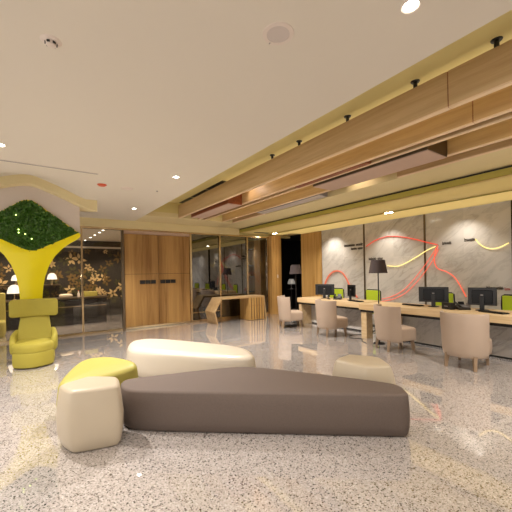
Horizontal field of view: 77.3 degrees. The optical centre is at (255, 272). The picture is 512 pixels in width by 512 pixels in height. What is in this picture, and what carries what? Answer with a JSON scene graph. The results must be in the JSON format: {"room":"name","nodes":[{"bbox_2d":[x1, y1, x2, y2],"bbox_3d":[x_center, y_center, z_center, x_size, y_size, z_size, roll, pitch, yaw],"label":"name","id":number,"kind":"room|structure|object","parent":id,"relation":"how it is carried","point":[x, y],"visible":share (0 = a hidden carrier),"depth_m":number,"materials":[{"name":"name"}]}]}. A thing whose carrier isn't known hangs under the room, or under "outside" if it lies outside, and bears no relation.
{"room":"public hall","nodes":[
{"label":"public hall","id":0,"kind":"room"},
{"bbox_2d":[67,240,121,315],"bbox_3d":[-7.886,0.220,10.411,8.850,2.860,0.100,-1,0,-35],"label":"wall","id":1,"kind":"structure","parent":0,"point":[110,310],"depth_m":11.96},
{"bbox_2d":[0,248,121,306],"bbox_3d":[-6.848,0.205,11.019,6.250,2.150,0.080,-1,0,-35],"label":"mural","id":2,"kind":"object","parent":1,"relation":"attached to","point":[101,267],"visible":0.52,"depth_m":11.42,"materials":[{"name":"gold metal"}]},
{"bbox_2d":[0,284,60,287],"bbox_3d":[-7.401,0.466,10.287,1.900,0.150,0.550,-1,0,-35],"label":"wall shelf","id":3,"kind":"object","parent":2,"relation":"attached to","point":[55,285],"visible":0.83,"depth_m":10.41,"materials":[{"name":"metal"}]},
{"bbox_2d":[11,275,16,284],"bbox_3d":[-7.504,0.227,10.007,0.255,0.332,0.255,-1,0,-35],"label":"table lamp","id":4,"kind":"object","parent":3,"relation":"on","point":[13,278],"visible":0.56,"depth_m":9.91,"materials":[{"name":"beige metal"}]},
{"bbox_2d":[47,273,56,283],"bbox_3d":[-6.723,0.193,10.547,0.285,0.370,0.285,-1,0,-35],"label":"table lamp","id":5,"kind":"object","parent":3,"relation":"on","point":[52,276],"visible":0.96,"depth_m":10.46,"materials":[{"name":"beige metal"}]},
{"bbox_2d":[64,246,120,248],"bbox_3d":[-7.833,-0.881,10.304,8.850,0.060,0.160,-1,0,-35],"label":"trim","id":6,"kind":"structure","parent":1,"relation":"attached to","point":[66,246],"depth_m":11.60,"materials":[{"name":"paint"}]},
{"bbox_2d":[77,228,120,241],"bbox_3d":[-7.160,-1.184,9.321,8.850,0.080,4.550,-1,0,-35],"label":"ceiling","id":7,"kind":"structure","parent":0,"point":[106,235],"depth_m":10.17,"materials":[{"name":"paint"}]},
{"bbox_2d":[80,217,238,234],"bbox_3d":[-5.037,-1.327,7.872,10.700,0.275,0.250,-1,0,-35],"label":"wall","id":8,"kind":"structure","parent":0,"point":[84,221],"depth_m":9.17,"materials":[{"name":"beige paint"}]},
{"bbox_2d":[80,228,83,334],"bbox_3d":[-4.466,0.190,8.222,0.044,2.790,0.110,-1,0,-35],"label":"trim","id":9,"kind":"structure","parent":8,"relation":"attached to","point":[81,233],"depth_m":8.18,"materials":[{"name":"beige metal"}]},
{"bbox_2d":[120,230,125,329],"bbox_3d":[-3.652,0.174,8.784,0.060,2.790,0.110,-1,0,-35],"label":"trim","id":10,"kind":"structure","parent":8,"relation":"attached to","point":[121,231],"depth_m":8.74,"materials":[{"name":"metal"}]},
{"bbox_2d":[124,233,159,329],"bbox_3d":[-3.223,0.232,9.065,0.932,2.642,0.075,-1,0,-35],"label":"door","id":11,"kind":"structure","parent":8,"relation":"in","point":[141,270],"depth_m":9.04,"materials":[{"name":"brown wood"}]},
{"bbox_2d":[124,230,188,236],"bbox_3d":[-2.861,-1.143,9.354,1.920,0.075,0.040,-1,0,-35],"label":"trim","id":12,"kind":"structure","parent":8,"relation":"attached to","point":[125,231],"depth_m":9.29,"materials":[{"name":"brown wood"}]},
{"bbox_2d":[158,235,190,325],"bbox_3d":[-2.440,0.217,9.605,0.955,2.642,0.075,-1,0,-35],"label":"door","id":13,"kind":"structure","parent":8,"relation":"in","point":[173,251],"depth_m":9.58,"materials":[{"name":"brown wood"}]},
{"bbox_2d":[80,226,268,238],"bbox_3d":[-4.494,-1.177,8.215,11.980,0.055,0.120,-1,0,-35],"label":"trim","id":14,"kind":"structure","parent":8,"relation":"attached to","point":[84,227],"depth_m":9.41,"materials":[{"name":"beige metal"}]},
{"bbox_2d":[189,234,192,322],"bbox_3d":[-2.023,0.143,9.910,0.060,2.790,0.110,-1,0,-35],"label":"trim","id":15,"kind":"structure","parent":8,"relation":"attached to","point":[190,237],"depth_m":9.87,"materials":[{"name":"beige metal"}]},
{"bbox_2d":[191,234,219,319],"bbox_3d":[-1.606,0.138,10.199,0.947,2.685,0.012,-1,0,-34],"label":"window","id":16,"kind":"structure","parent":8,"relation":"in","point":[205,254],"depth_m":10.17,"materials":[{"name":"clear glass"}]},
{"bbox_2d":[218,236,221,318],"bbox_3d":[-1.188,0.128,10.486,0.060,2.790,0.110,-1,0,-35],"label":"trim","id":17,"kind":"structure","parent":8,"relation":"attached to","point":[219,237],"depth_m":10.44,"materials":[{"name":"beige metal"}]},
{"bbox_2d":[221,236,246,316],"bbox_3d":[-0.748,0.122,10.791,1.002,2.685,0.012,-1,0,-34],"label":"window","id":18,"kind":"structure","parent":8,"relation":"in","point":[233,249],"depth_m":10.77,"materials":[{"name":"clear glass"}]},
{"bbox_2d":[239,229,289,238],"bbox_3d":[0.290,-1.428,11.595,2.300,0.275,0.180,-1,0,-35],"label":"trim","id":19,"kind":"structure","parent":8,"relation":"attached to","point":[282,237],"depth_m":11.39,"materials":[{"name":"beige paint"}]},
{"bbox_2d":[265,238,269,313],"bbox_3d":[0.416,0.097,11.595,0.060,2.790,0.110,-1,0,-35],"label":"trim","id":20,"kind":"structure","parent":8,"relation":"attached to","point":[266,239],"depth_m":11.56,"materials":[{"name":"brown wood"}]},
{"bbox_2d":[239,167,511,232],"bbox_3d":[3.182,-1.473,5.437,0.060,0.100,13.300,-1,0,-35],"label":"trim","id":21,"kind":"structure","parent":8,"relation":"attached to","point":[507,171],"depth_m":6.03,"materials":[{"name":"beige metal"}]},
{"bbox_2d":[240,165,511,229],"bbox_3d":[3.216,-1.594,5.462,0.030,0.135,13.300,-1,0,-35],"label":"trim","id":22,"kind":"structure","parent":8,"relation":"attached to","point":[511,165],"depth_m":6.06,"materials":[{"name":"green paint"}]},
{"bbox_2d":[248,238,262,240],"bbox_3d":[-1.109,-1.309,11.556,3.450,0.060,1.350,-1,0,-35],"label":"ceiling","id":23,"kind":"structure","parent":0,"point":[249,239],"depth_m":12.45,"materials":[{"name":"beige paint"}]},
{"bbox_2d":[0,0,511,228],"bbox_3d":[-1.225,-1.645,2.396,10.760,0.336,13.300,-1,0,-35],"label":"ceiling","id":24,"kind":"structure","parent":0,"point":[139,95],"depth_m":2.51,"materials":[{"name":"paint"}]},
{"bbox_2d":[0,174,96,211],"bbox_3d":[-4.271,-1.488,5.966,2.280,0.584,0.600,-1,0,-35],"label":"canopy","id":25,"kind":"object","parent":24,"relation":"attached to","point":[85,205],"visible":0.57,"depth_m":5.92,"materials":[{"name":"beige paint"}]},
{"bbox_2d":[0,160,97,174],"bbox_3d":[-3.578,-1.430,3.856,3.040,0.008,0.036,-1,0,-35],"label":"air slot","id":26,"kind":"object","parent":24,"relation":"attached to","point":[0,160],"visible":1,"depth_m":4.38,"materials":[{"name":"grey metal"}]},
{"bbox_2d":[40,34,61,48],"bbox_3d":[-1.304,-1.459,2.036,0.124,0.035,0.124,-1,0,-35],"label":"ceiling sensor","id":27,"kind":"object","parent":24,"relation":"attached to","point":[51,41],"visible":1,"depth_m":2.01,"materials":[{"name":"white plastic"}]},
{"bbox_2d":[262,22,293,44],"bbox_3d":[0.140,-1.500,2.014,0.200,0.008,0.200,-1,0,-35],"label":"ceiling speaker","id":28,"kind":"object","parent":24,"relation":"attached to","point":[276,33],"visible":1,"depth_m":2.01,"materials":[{"name":"white plastic"}]},
{"bbox_2d":[267,26,289,42],"bbox_3d":[0.140,-1.502,2.014,0.146,0.004,0.146,-1,0,-35],"label":"grille","id":29,"kind":"object","parent":28,"relation":"attached to","point":[275,34],"depth_m":2.01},
{"bbox_2d":[401,0,420,13],"bbox_3d":[0.879,-1.515,1.818,0.106,0.009,0.106,-1,0,-35],"label":"recessed light","id":30,"kind":"object","parent":24,"relation":"in","point":[409,6],"visible":1,"depth_m":1.82,"materials":[{"name":"white plastic"}]},
{"bbox_2d":[0,306,511,511],"bbox_3d":[-0.754,1.575,5.535,15.000,0.120,18.000,-1,0,-35],"label":"floor","id":31,"kind":"structure","parent":0,"point":[455,455],"depth_m":2.69,"materials":[{"name":"stone"}]},
{"bbox_2d":[0,293,5,337],"bbox_3d":[-6.678,1.077,8.026,0.640,1.100,0.660,-1,0,-35],"label":"lounge chair","id":32,"kind":"object","parent":31,"relation":"on","point":[2,295],"visible":1,"depth_m":8.34,"materials":[{"name":"leather"}]},
{"bbox_2d":[9,298,57,368],"bbox_3d":[-3.832,1.018,5.511,0.735,1.110,0.744,-1,0,-31],"label":"armchair","id":33,"kind":"object","parent":31,"relation":"on","point":[34,344],"visible":1,"depth_m":5.56,"materials":[{"name":"fabric"}]},
{"bbox_2d":[12,337,53,353],"bbox_3d":[-3.808,1.231,5.489,0.598,0.169,0.662,-1,0,-31],"label":"seat cushion","id":34,"kind":"object","parent":33,"relation":"on","point":[21,345],"depth_m":5.30,"materials":[{"name":"fabric"}]},
{"bbox_2d":[0,186,79,299],"bbox_3d":[-4.225,-0.018,5.944,1.695,3.197,0.337,-1,0,-35],"label":"column","id":35,"kind":"structure","parent":31,"relation":"on","point":[36,224],"depth_m":5.89,"materials":[{"name":"yellow paint"}]},
{"bbox_2d":[6,295,107,330],"bbox_3d":[-7.524,1.223,8.947,6.150,0.840,0.600,-1,0,-35],"label":"counter","id":36,"kind":"object","parent":31,"relation":"on","point":[69,309],"depth_m":9.94,"materials":[{"name":"metal"}]},
{"bbox_2d":[7,285,18,299],"bbox_3d":[-6.994,0.569,9.261,0.345,0.448,0.345,-1,0,-35],"label":"table lamp","id":37,"kind":"object","parent":36,"relation":"on","point":[13,289],"visible":0.76,"depth_m":9.15,"materials":[{"name":"beige metal"}]},
{"bbox_2d":[59,294,72,297],"bbox_3d":[-5.948,0.713,10.012,0.370,0.120,0.290,-1,0,-35],"label":"towel","id":38,"kind":"object","parent":36,"relation":"on","point":[60,295],"visible":0.98,"depth_m":9.90,"materials":[{"name":"fabric"}]},
{"bbox_2d":[84,291,96,296],"bbox_3d":[-5.385,0.682,10.401,0.380,0.159,0.250,-1,0,-35],"label":"storage box","id":39,"kind":"object","parent":36,"relation":"on","point":[86,293],"visible":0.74,"depth_m":10.31,"materials":[{"name":"leather"}]},
{"bbox_2d":[56,376,123,452],"bbox_3d":[-1.496,1.259,2.904,0.535,0.539,0.534,-1,0,-35],"label":"pouf","id":40,"kind":"object","parent":31,"relation":"on","point":[90,410],"visible":1,"depth_m":2.73,"materials":[{"name":"beige leather"}]},
{"bbox_2d":[56,357,137,407],"bbox_3d":[-1.775,1.265,3.590,0.811,0.538,0.565,-1,0,-35],"label":"pouf","id":41,"kind":"object","parent":31,"relation":"on","point":[122,369],"visible":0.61,"depth_m":3.52,"materials":[{"name":"leather"}]},
{"bbox_2d":[0,310,267,343],"bbox_3d":[-4.447,1.430,8.219,11.980,0.310,0.090,-1,0,-35],"label":"baseboard","id":42,"kind":"structure","parent":31,"relation":"on","point":[236,316],"depth_m":8.49,"materials":[{"name":"beige metal"}]},
{"bbox_2d":[126,339,255,376],"bbox_3d":[-1.045,1.316,4.835,2.370,0.409,0.864,-1,0,24],"label":"bench","id":43,"kind":"object","parent":31,"relation":"on","point":[152,357],"visible":0.84,"depth_m":4.55,"materials":[{"name":"beige leather"}]},
{"bbox_2d":[205,294,266,324],"bbox_3d":[-0.605,1.129,10.133,1.914,0.765,0.612,-1,0,-35],"label":"reception desk","id":44,"kind":"object","parent":31,"relation":"on","point":[252,307],"visible":1,"depth_m":10.13,"materials":[{"name":"brown wood"}]},
{"bbox_2d":[246,237,248,294],"bbox_3d":[-0.308,0.111,11.095,0.060,2.790,0.110,-1,0,-35],"label":"trim","id":45,"kind":"structure","parent":31,"relation":"on","point":[247,266],"depth_m":11.05,"materials":[{"name":"beige metal"}]},
{"bbox_2d":[248,240,260,294],"bbox_3d":[-0.155,0.153,11.983,1.120,2.700,0.500,-1,0,-35],"label":"glass panel","id":46,"kind":"object","parent":31,"relation":"on","point":[254,255],"visible":0.26,"depth_m":11.85,"materials":[{"name":"clear glass"}]},
{"bbox_2d":[120,367,409,436],"bbox_3d":[0.012,1.304,3.376,2.847,0.392,0.871,-1,0,5],"label":"bench","id":47,"kind":"object","parent":31,"relation":"on","point":[230,399],"visible":1,"depth_m":2.98,"materials":[{"name":"brown fabric"}]},
{"bbox_2d":[268,235,281,313],"bbox_3d":[0.656,0.068,11.705,0.420,2.840,0.382,-1,0,-35],"label":"wall pier","id":48,"kind":"object","parent":31,"relation":"on","point":[274,241],"visible":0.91,"depth_m":11.55,"materials":[{"name":"brown wood"}]},
{"bbox_2d":[277,296,302,327],"bbox_3d":[0.930,1.067,8.828,0.668,0.839,0.665,-1,0,-8],"label":"chair","id":49,"kind":"object","parent":31,"relation":"on","point":[286,314],"visible":1,"depth_m":8.57,"materials":[{"name":"beige fabric"}]},
{"bbox_2d":[286,289,296,309],"bbox_3d":[1.433,1.060,12.825,0.440,0.825,0.440,-1,0,-35],"label":"side table","id":50,"kind":"object","parent":31,"relation":"on","point":[286,289],"visible":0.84,"depth_m":12.80,"materials":[{"name":"black paint"}]},
{"bbox_2d":[288,279,294,288],"bbox_3d":[1.421,0.448,12.825,0.300,0.400,0.300,-1,0,-35],"label":"table lamp","id":51,"kind":"object","parent":50,"relation":"on","point":[290,281],"visible":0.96,"depth_m":12.73,"materials":[{"name":"grey metal"}]},
{"bbox_2d":[289,265,301,322],"bbox_3d":[1.192,0.620,9.553,0.370,1.715,0.370,-1,0,-35],"label":"floor lamp","id":52,"kind":"object","parent":31,"relation":"on","point":[294,269],"visible":0.86,"depth_m":9.43,"materials":[{"name":"black paint"}]},
{"bbox_2d":[315,299,347,337],"bbox_3d":[1.751,1.051,7.532,0.668,0.839,0.665,-1,0,-22],"label":"chair","id":53,"kind":"object","parent":31,"relation":"on","point":[327,318],"visible":1,"depth_m":7.27,"materials":[{"name":"beige fabric"}]},
{"bbox_2d":[329,288,344,297],"bbox_3d":[2.218,0.951,9.217,0.581,1.014,0.608,-1,0,-43],"label":"chair","id":54,"kind":"object","parent":31,"relation":"on","point":[337,291],"visible":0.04,"depth_m":9.27,"materials":[{"name":"green fabric"}]},
{"bbox_2d":[297,296,379,330],"bbox_3d":[2.129,1.080,8.517,0.750,0.760,2.220,-1,0,-35],"label":"desk","id":55,"kind":"object","parent":31,"relation":"on","point":[345,308],"depth_m":8.31,"materials":[{"name":"brown wood"}]},
{"bbox_2d":[315,284,334,298],"bbox_3d":[1.896,0.509,8.852,0.540,0.390,0.210,-1,0,31],"label":"monitor","id":56,"kind":"object","parent":55,"relation":"on","point":[320,289],"visible":0.92,"depth_m":8.82,"materials":[{"name":"black plastic"}]},
{"bbox_2d":[333,294,341,299],"bbox_3d":[2.151,0.630,8.428,0.200,0.138,0.230,-1,0,25],"label":"desk phone","id":57,"kind":"object","parent":55,"relation":"on","point":[338,297],"visible":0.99,"depth_m":8.38,"materials":[{"name":"black plastic"}]},
{"bbox_2d":[297,296,379,307],"bbox_3d":[2.123,0.762,8.517,0.750,0.125,2.220,-1,0,-35],"label":"countertop","id":58,"kind":"structure","parent":55,"relation":"on","point":[344,302],"depth_m":8.09,"materials":[{"name":"brown wood"}]},
{"bbox_2d":[347,285,355,299],"bbox_3d":[2.404,0.499,8.115,0.210,0.390,0.340,-1,0,-15],"label":"monitor","id":59,"kind":"object","parent":55,"relation":"on","point":[351,289],"visible":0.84,"depth_m":8.07,"materials":[{"name":"black plastic"}]},
{"bbox_2d":[332,354,395,384],"bbox_3d":[1.278,1.242,3.727,0.591,0.468,0.715,-1,0,-35],"label":"pouf","id":60,"kind":"object","parent":31,"relation":"on","point":[371,368],"visible":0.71,"depth_m":3.56,"materials":[{"name":"beige leather"}]},
{"bbox_2d":[366,289,380,326],"bbox_3d":[2.887,0.938,8.248,0.581,1.014,0.608,-1,0,-27],"label":"chair","id":61,"kind":"object","parent":31,"relation":"on","point":[371,294],"visible":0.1,"depth_m":8.30,"materials":[{"name":"green"}]},
{"bbox_2d":[369,260,387,344],"bbox_3d":[2.520,0.595,6.575,0.370,1.715,0.370,-1,0,-35],"label":"floor lamp","id":62,"kind":"object","parent":31,"relation":"on","point":[376,266],"visible":0.91,"depth_m":6.46,"materials":[{"name":"black fabric"}]},
{"bbox_2d":[373,304,415,351],"bbox_3d":[2.617,1.035,6.104,0.668,0.839,0.665,-1,0,-11],"label":"chair","id":63,"kind":"object","parent":31,"relation":"on","point":[389,328],"visible":1,"depth_m":5.86,"materials":[{"name":"beige fabric"}]},
{"bbox_2d":[359,301,511,359],"bbox_3d":[3.822,1.045,5.652,0.820,0.765,4.180,-1,0,-35],"label":"desk","id":64,"kind":"object","parent":31,"relation":"on","point":[426,320],"depth_m":6.12,"materials":[{"name":"brown wood"}]},
{"bbox_2d":[402,303,423,306],"bbox_3d":[3.233,0.658,6.599,0.140,0.030,0.420,-1,0,-25],"label":"keyboard","id":65,"kind":"object","parent":64,"relation":"on","point":[403,303],"visible":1,"depth_m":6.54,"materials":[{"name":"black plastic"}]},
{"bbox_2d":[419,287,448,306],"bbox_3d":[3.501,0.473,6.315,0.520,0.390,0.210,-1,0,33],"label":"monitor","id":66,"kind":"object","parent":64,"relation":"on","point":[433,295],"visible":0.93,"depth_m":6.29,"materials":[{"name":"black plastic"}]},
{"bbox_2d":[359,301,511,324],"bbox_3d":[3.816,0.725,5.652,0.820,0.125,4.180,-1,0,-35],"label":"countertop","id":67,"kind":"structure","parent":64,"relation":"on","point":[424,310],"depth_m":5.87,"materials":[{"name":"brown wood"}]},
{"bbox_2d":[442,302,454,309],"bbox_3d":[3.532,0.608,5.883,0.102,0.120,0.200,-1,0,-15],"label":"card holder","id":68,"kind":"object","parent":64,"relation":"on","point":[445,305],"visible":1,"depth_m":5.82,"materials":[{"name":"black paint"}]},
{"bbox_2d":[454,301,470,309],"bbox_3d":[3.734,0.595,5.803,0.200,0.138,0.230,-1,0,5],"label":"desk phone","id":69,"kind":"object","parent":64,"relation":"on","point":[460,305],"visible":0.95,"depth_m":5.76,"materials":[{"name":"black plastic"}]},
{"bbox_2d":[468,287,496,310],"bbox_3d":[3.956,0.460,5.601,0.420,0.400,0.210,-1,0,43],"label":"monitor","id":70,"kind":"object","parent":64,"relation":"on","point":[481,297],"visible":0.84,"depth_m":5.58,"materials":[{"name":"black plastic"}]},
{"bbox_2d":[478,310,509,314],"bbox_3d":[3.910,0.645,5.268,0.140,0.030,0.420,-1,0,-15],"label":"keyboard","id":71,"kind":"object","parent":64,"relation":"on","point":[485,311],"visible":1,"depth_m":5.22,"materials":[{"name":"black plastic"}]},
{"bbox_2d":[436,292,454,305],"bbox_3d":[3.875,0.920,6.817,0.581,1.014,0.608,-1,0,-31],"label":"chair","id":72,"kind":"object","parent":31,"relation":"on","point":[451,296],"visible":0.03,"depth_m":6.75,"materials":[{"name":"green fabric"}]},
{"bbox_2d":[440,311,491,371],"bbox_3d":[3.243,1.023,4.947,0.668,0.839,0.665,-1,0,-38],"label":"chair","id":73,"kind":"object","parent":31,"relation":"on","point":[467,336],"visible":1,"depth_m":4.68,"materials":[{"name":"beige fabric"}]},
{"bbox_2d":[501,294,511,310],"bbox_3d":[4.581,0.906,5.724,0.581,1.014,0.608,-1,0,-29],"label":"chair","id":74,"kind":"object","parent":31,"relation":"on","point":[506,299],"visible":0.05,"depth_m":5.94,"materials":[{"name":"green fabric"}]},
{"bbox_2d":[260,239,301,310],"bbox_3d":[1.543,0.021,12.689,2.240,2.900,2.270,-1,0,-35],"label":"wall","id":75,"kind":"structure","parent":0,"point":[290,250],"depth_m":13.83,"materials":[{"name":"black paint"}]},
{"bbox_2d":[281,234,300,240],"bbox_3d":[1.512,-1.409,12.730,2.200,0.040,2.200,-1,0,-35],"label":"ceiling","id":76,"kind":"structure","parent":0,"point":[294,237],"depth_m":12.99,"materials":[{"name":"black paint"}]},
{"bbox_2d":[301,231,322,296],"bbox_3d":[1.987,0.032,11.140,0.170,2.860,0.985,-1,0,-35],"label":"panelling","id":77,"kind":"object","parent":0,"point":[311,243],"visible":0.64,"depth_m":11.09,"materials":[{"name":"brown wood"}]},
{"bbox_2d":[170,10,511,203],"bbox_3d":[1.709,-1.980,3.850,2.750,0.105,12.350,-1,0,-35],"label":"ceiling","id":78,"kind":"structure","parent":0,"point":[475,43],"depth_m":3.37,"materials":[{"name":"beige paint"}]},
{"bbox_2d":[180,181,225,202],"bbox_3d":[-1.313,-1.868,7.528,0.117,0.024,2.360,-1,0,-35],"label":"air slot","id":79,"kind":"object","parent":78,"relation":"attached to","point":[220,182],"visible":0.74,"depth_m":7.33,"materials":[{"name":"black paint"}]},
{"bbox_2d":[191,194,241,218],"bbox_3d":[-0.999,-1.680,7.639,0.352,0.462,1.930,-1,0,-35],"label":"ceiling box","id":80,"kind":"object","parent":78,"relation":"attached to","point":[236,201],"visible":0.44,"depth_m":7.24,"materials":[{"name":"red wood"}]},
{"bbox_2d":[154,172,396,217],"bbox_3d":[1.728,-1.744,3.829,2.750,0.418,12.300,-1,0,-35],"label":"trim","id":81,"kind":"structure","parent":78,"relation":"attached to","point":[169,207],"depth_m":8.40,"materials":[{"name":"green paint"}]},
{"bbox_2d":[232,213,264,222],"bbox_3d":[-0.232,-1.646,8.864,0.055,0.300,1.575,-1,0,-35],"label":"ceiling beam","id":82,"kind":"structure","parent":81,"relation":"attached to","point":[253,215],"depth_m":8.86,"materials":[{"name":"brown wood"}]},
{"bbox_2d":[198,85,511,219],"bbox_3d":[1.868,-1.701,3.861,0.055,0.330,12.195,-1,0,-35],"label":"ceiling beam","id":83,"kind":"structure","parent":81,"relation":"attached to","point":[497,103],"depth_m":3.92,"materials":[{"name":"brown wood"}]},
{"bbox_2d":[203,112,511,219],"bbox_3d":[2.010,-1.688,3.959,0.050,0.300,12.195,-1,0,-35],"label":"ceiling beam","id":84,"kind":"structure","parent":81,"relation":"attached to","point":[506,116],"depth_m":3.99,"materials":[{"name":"brown wood"}]},
{"bbox_2d":[222,118,511,221],"bbox_3d":[2.506,-1.698,4.302,0.055,0.300,12.195,-1,0,-35],"label":"ceiling beam","id":85,"kind":"structure","parent":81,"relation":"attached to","point":[501,131],"depth_m":4.16,"materials":[{"name":"brown wood"}]},
{"bbox_2d":[397,138,511,177],"bbox_3d":[4.276,-1.732,2.337,0.055,0.300,6.950,-1,0,-35],"label":"ceiling beam","id":86,"kind":"structure","parent":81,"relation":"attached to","point":[505,144],"depth_m":4.42,"materials":[{"name":"brown wood"}]},
{"bbox_2d":[257,192,327,213],"bbox_3d":[0.726,-1.724,7.208,0.230,0.430,2.140,-1,0,-35],"label":"ceiling vent","id":87,"kind":"object","parent":78,"relation":"in","point":[325,194],"visible":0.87,"depth_m":6.97,"materials":[{"name":"grey metal"}]},
{"bbox_2d":[296,161,370,187],"bbox_3d":[1.142,-1.734,5.065,0.110,0.435,1.500,-1,0,-35],"label":"ceiling box","id":88,"kind":"object","parent":78,"relation":"hanging from","point":[368,162],"visible":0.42,"depth_m":4.91,"materials":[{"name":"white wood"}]},
{"bbox_2d":[178,36,511,217],"bbox_3d":[1.399,-1.726,3.538,0.102,0.398,12.195,-1,0,-35],"label":"ceiling beam","id":89,"kind":"structure","parent":78,"relation":"hanging from","point":[489,72],"depth_m":3.49,"materials":[{"name":"brown wood"}]},
{"bbox_2d":[313,140,446,190],"bbox_3d":[1.752,-1.733,4.891,0.495,0.462,1.980,-1,0,-35],"label":"ceiling box","id":90,"kind":"object","parent":78,"relation":"hanging from","point":[438,151],"visible":0.62,"depth_m":4.57,"materials":[{"name":"brown metal"}]},
{"bbox_2d":[241,174,511,235],"bbox_3d":[4.055,-1.433,6.039,2.180,0.001,13.300,-1,0,-35],"label":"ceiling","id":91,"kind":"structure","parent":0,"point":[503,183],"depth_m":6.94,"materials":[{"name":"beige paint"}]},
{"bbox_2d":[267,190,511,234],"bbox_3d":[4.102,-1.441,6.072,0.045,0.034,13.300,-1,0,-35],"label":"trim","id":92,"kind":"structure","parent":91,"relation":"attached to","point":[508,190],"depth_m":6.99,"materials":[{"name":"gold metal"}]},
{"bbox_2d":[322,200,511,322],"bbox_3d":[3.750,-0.006,8.605,0.150,2.870,5.180,-1,0,-35],"label":"wall","id":93,"kind":"structure","parent":0,"point":[472,264],"depth_m":7.80,"materials":[{"name":"stone"}]},
{"bbox_2d":[324,270,357,297],"bbox_3d":[2.642,0.336,10.041,0.052,0.843,1.324,-1,0,-35],"label":"neon line","id":94,"kind":"object","parent":93,"relation":"attached to","point":[334,270],"visible":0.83,"depth_m":10.06,"materials":[{"name":"red plastic"}]},
{"bbox_2d":[344,242,362,246],"bbox_3d":[2.926,-0.843,9.635,0.012,0.085,0.680,-1,0,-35],"label":"lettering","id":95,"kind":"object","parent":93,"relation":"attached to","point":[361,243],"visible":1,"depth_m":9.65},
{"bbox_2d":[363,224,365,299],"bbox_3d":[3.164,0.010,9.316,0.025,2.860,0.044,-1,0,-35],"label":"trim","id":96,"kind":"structure","parent":93,"relation":"attached to","point":[363,224],"depth_m":9.31,"materials":[{"name":"brown metal"}]},
{"bbox_2d":[366,236,437,246],"bbox_3d":[3.747,-0.822,8.421,0.038,0.349,1.998,-1,0,-35],"label":"neon line","id":97,"kind":"object","parent":93,"relation":"attached to","point":[386,236],"visible":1,"depth_m":8.29,"materials":[{"name":"red plastic"}]},
{"bbox_2d":[383,247,436,298],"bbox_3d":[3.891,0.059,8.240,0.035,1.341,1.536,-1,0,-35],"label":"neon line","id":98,"kind":"object","parent":93,"relation":"attached to","point":[436,247],"visible":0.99,"depth_m":8.05,"materials":[{"name":"red plastic"}]},
{"bbox_2d":[382,249,438,301],"bbox_3d":[3.902,0.116,8.225,0.035,1.356,1.571,-1,0,-35],"label":"neon line","id":99,"kind":"object","parent":93,"relation":"attached to","point":[438,249],"visible":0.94,"depth_m":7.99,"materials":[{"name":"red plastic"}]},
{"bbox_2d":[387,246,436,266],"bbox_3d":[3.929,-0.399,8.169,0.038,0.470,1.307,-1,0,-35],"label":"neon line","id":100,"kind":"object","parent":93,"relation":"attached to","point":[434,246],"visible":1,"depth_m":8.07,"materials":[{"name":"yellow plastic"}]},
{"bbox_2d":[423,214,426,304],"bbox_3d":[4.165,-0.009,7.868,0.025,2.860,0.044,-1,0,-35],"label":"trim","id":101,"kind":"structure","parent":93,"relation":"attached to","point":[424,229],"depth_m":7.86,"materials":[{"name":"brown metal"}]},
{"bbox_2d":[434,245,466,296],"bbox_3d":[4.472,-0.057,7.392,0.038,1.212,0.698,-1,0,-35],"label":"neon line","id":102,"kind":"object","parent":93,"relation":"attached to","point":[437,245],"visible":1,"depth_m":7.42,"materials":[{"name":"red plastic"}]},
{"bbox_2d":[475,239,508,248],"bbox_3d":[4.937,-0.618,6.704,0.038,0.253,0.606,-1,0,-35],"label":"neon line","id":103,"kind":"object","parent":93,"relation":"attached to","point":[475,239],"visible":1,"depth_m":6.69,"materials":[{"name":"yellow plastic"}]},
{"bbox_3d":[7.068,-0.069,3.800,0.150,2.870,6.220,-1,0,-35],"label":"wall","id":104,"kind":"structure","parent":0,"visible":0},
{"bbox_2d":[511,200,511,244],"bbox_3d":[5.245,-0.035,6.405,0.190,2.870,0.140,-1,0,-35],"label":"trim","id":105,"kind":"structure","parent":104,"relation":"attached to","point":[511,200],"depth_m":6.40,"materials":[{"name":"black paint"}]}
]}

